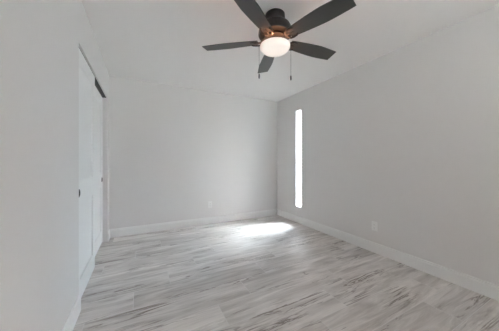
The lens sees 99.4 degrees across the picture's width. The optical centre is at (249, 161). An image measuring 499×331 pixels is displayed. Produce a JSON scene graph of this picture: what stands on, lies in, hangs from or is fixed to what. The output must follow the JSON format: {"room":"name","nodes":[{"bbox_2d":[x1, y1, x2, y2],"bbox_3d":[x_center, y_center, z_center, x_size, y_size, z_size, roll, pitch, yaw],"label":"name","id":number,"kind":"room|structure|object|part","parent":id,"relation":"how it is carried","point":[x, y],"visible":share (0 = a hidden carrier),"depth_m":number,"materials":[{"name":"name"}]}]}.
{"room":"empty bedroom","nodes":[
{"label":"empty bedroom","id":0,"kind":"room"},
{"bbox_2d":[0,0,108,330],"bbox_3d":[-0.786,-0.075,0.487,0.110,2.430,5.985,0,0,-27],"label":"wall","id":1,"kind":"structure","parent":0,"point":[41,41],"depth_m":1.02,"materials":[{"name":"white paint"}]},
{"bbox_2d":[62,295,80,330],"bbox_3d":[-0.331,1.078,-0.263,0.014,0.124,4.235,0,0,-27],"label":"baseboard","id":2,"kind":"structure","parent":1,"relation":"attached to","point":[71,321],"depth_m":1.46,"materials":[{"name":"white paint"}]},
{"bbox_2d":[79,49,94,297],"bbox_3d":[-1.499,0.110,1.930,0.038,2.032,0.727,0,0,-27],"label":"door","id":3,"kind":"structure","parent":1,"relation":"in","point":[86,77],"depth_m":1.94,"materials":[{"name":"white paint"}]},
{"bbox_3d":[-1.498,-0.318,1.930,0.020,0.946,0.503,0,0,-27],"label":"panel","id":4,"kind":"part","parent":3,"relation":"part of","materials":[{"name":"white paint"}]},
{"bbox_3d":[-1.498,0.648,1.930,0.020,0.616,0.503,0,0,-27],"label":"panel","id":5,"kind":"part","parent":3,"relation":"part of","materials":[{"name":"white paint"}]},
{"bbox_2d":[79,48,105,97],"bbox_3d":[-1.715,-0.906,2.292,0.079,0.018,1.575,0,0,-27],"label":"trim","id":6,"kind":"structure","parent":1,"relation":"attached to","point":[97,85],"depth_m":2.59,"materials":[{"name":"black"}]},
{"bbox_2d":[95,86,102,255],"bbox_3d":[-1.895,0.112,2.602,0.038,2.029,0.852,0,0,-27],"label":"door","id":7,"kind":"structure","parent":1,"relation":"in","point":[98,98],"depth_m":2.75,"materials":[{"name":"white paint"}]},
{"bbox_3d":[-1.895,-0.317,2.603,0.020,0.943,0.628,0,0,-27],"label":"panel","id":8,"kind":"part","parent":7,"relation":"part of","materials":[{"name":"white paint"}]},
{"bbox_3d":[-1.895,0.648,2.603,0.020,0.616,0.628,0,0,-27],"label":"panel","id":9,"kind":"part","parent":7,"relation":"part of","materials":[{"name":"white paint"}]},
{"bbox_2d":[109,76,276,228],"bbox_3d":[-1.088,-0.075,3.775,3.995,2.430,0.140,0,0,-27],"label":"wall","id":10,"kind":"structure","parent":0,"point":[174,150],"depth_m":3.67,"materials":[{"name":"white paint"}]},
{"bbox_2d":[109,209,276,237],"bbox_3d":[-0.752,1.078,3.861,3.037,0.124,0.014,0,0,-27],"label":"baseboard","id":11,"kind":"structure","parent":10,"relation":"attached to","point":[118,232],"depth_m":3.68,"materials":[{"name":"white paint"}]},
{"bbox_2d":[73,215,498,330],"bbox_3d":[0.311,1.200,1.051,3.995,0.120,6.265,0,0,-27],"label":"floor","id":12,"kind":"structure","parent":0,"point":[274,272],"depth_m":1.92,"materials":[{"name":"grey laminate"}]},
{"bbox_2d":[82,0,498,101],"bbox_3d":[0.311,-1.365,1.051,3.995,0.150,6.265,0,0,-27],"label":"ceiling","id":13,"kind":"structure","parent":0,"point":[155,41],"depth_m":2.18,"materials":[{"name":"white paint"}]},
{"bbox_2d":[202,0,355,79],"bbox_3d":[0.262,-1.002,1.864,1.234,0.577,1.278,0,0,-27],"label":"ceiling fan","id":14,"kind":"object","parent":13,"relation":"hanging from","point":[275,31],"visible":1,"depth_m":1.74,"materials":[{"name":"black wood"}]},
{"bbox_3d":[-0.172,-1.058,1.930,0.505,0.006,0.146,0,12,11],"label":"blade","id":15,"kind":"part","parent":14,"relation":"part of","materials":[{"name":"grey wood"}]},
{"bbox_3d":[0.028,-1.058,1.500,0.146,0.006,0.505,14,7,28],"label":"blade","id":16,"kind":"part","parent":14,"relation":"part of","materials":[{"name":"black wood"}]},
{"bbox_3d":[0.182,-1.058,2.252,0.146,0.006,0.505,-12,1,-6],"label":"blade","id":17,"kind":"part","parent":14,"relation":"part of","materials":[{"name":"grey wood"}]},
{"bbox_3d":[0.223,-0.978,1.852,0.262,0.072,0.262,0,0,-27],"label":"lamp shade","id":18,"kind":"part","parent":14,"relation":"part of","materials":[{"name":"white glass"}]},
{"bbox_3d":[0.592,-1.058,2.013,0.505,0.006,0.146,0,-12,-24],"label":"blade","id":19,"kind":"part","parent":14,"relation":"part of","materials":[{"name":"grey wood"}]},
{"bbox_3d":[0.498,-1.058,1.558,0.146,0.006,0.505,16,-11,-42],"label":"blade","id":20,"kind":"part","parent":14,"relation":"part of","materials":[{"name":"grey wood"}]},
{"bbox_2d":[277,5,498,284],"bbox_3d":[2.026,-0.075,1.932,0.140,2.430,5.985,0,0,-27],"label":"wall","id":21,"kind":"structure","parent":0,"point":[405,140],"depth_m":2.28,"materials":[{"name":"white paint"}]},
{"bbox_2d":[298,111,300,205],"bbox_3d":[0.982,-0.061,3.973,0.040,1.794,0.150,0,0,-27],"label":"window","id":22,"kind":"structure","parent":21,"relation":"in","point":[298,111],"depth_m":4.03,"materials":[{"name":"white glass"}]},
{"bbox_2d":[372,221,377,230],"bbox_3d":[1.570,0.810,2.656,0.009,0.116,0.072,0,0,-27],"label":"wall outlet","id":23,"kind":"object","parent":21,"relation":"attached to","point":[374,224],"visible":1,"depth_m":2.65,"materials":[{"name":"white plastic"}]},
{"bbox_2d":[277,209,498,300],"bbox_3d":[1.960,1.078,1.891,0.014,0.124,5.971,0,0,-27],"label":"baseboard","id":24,"kind":"structure","parent":21,"relation":"attached to","point":[480,286],"depth_m":2.29,"materials":[{"name":"white paint"}]}
]}

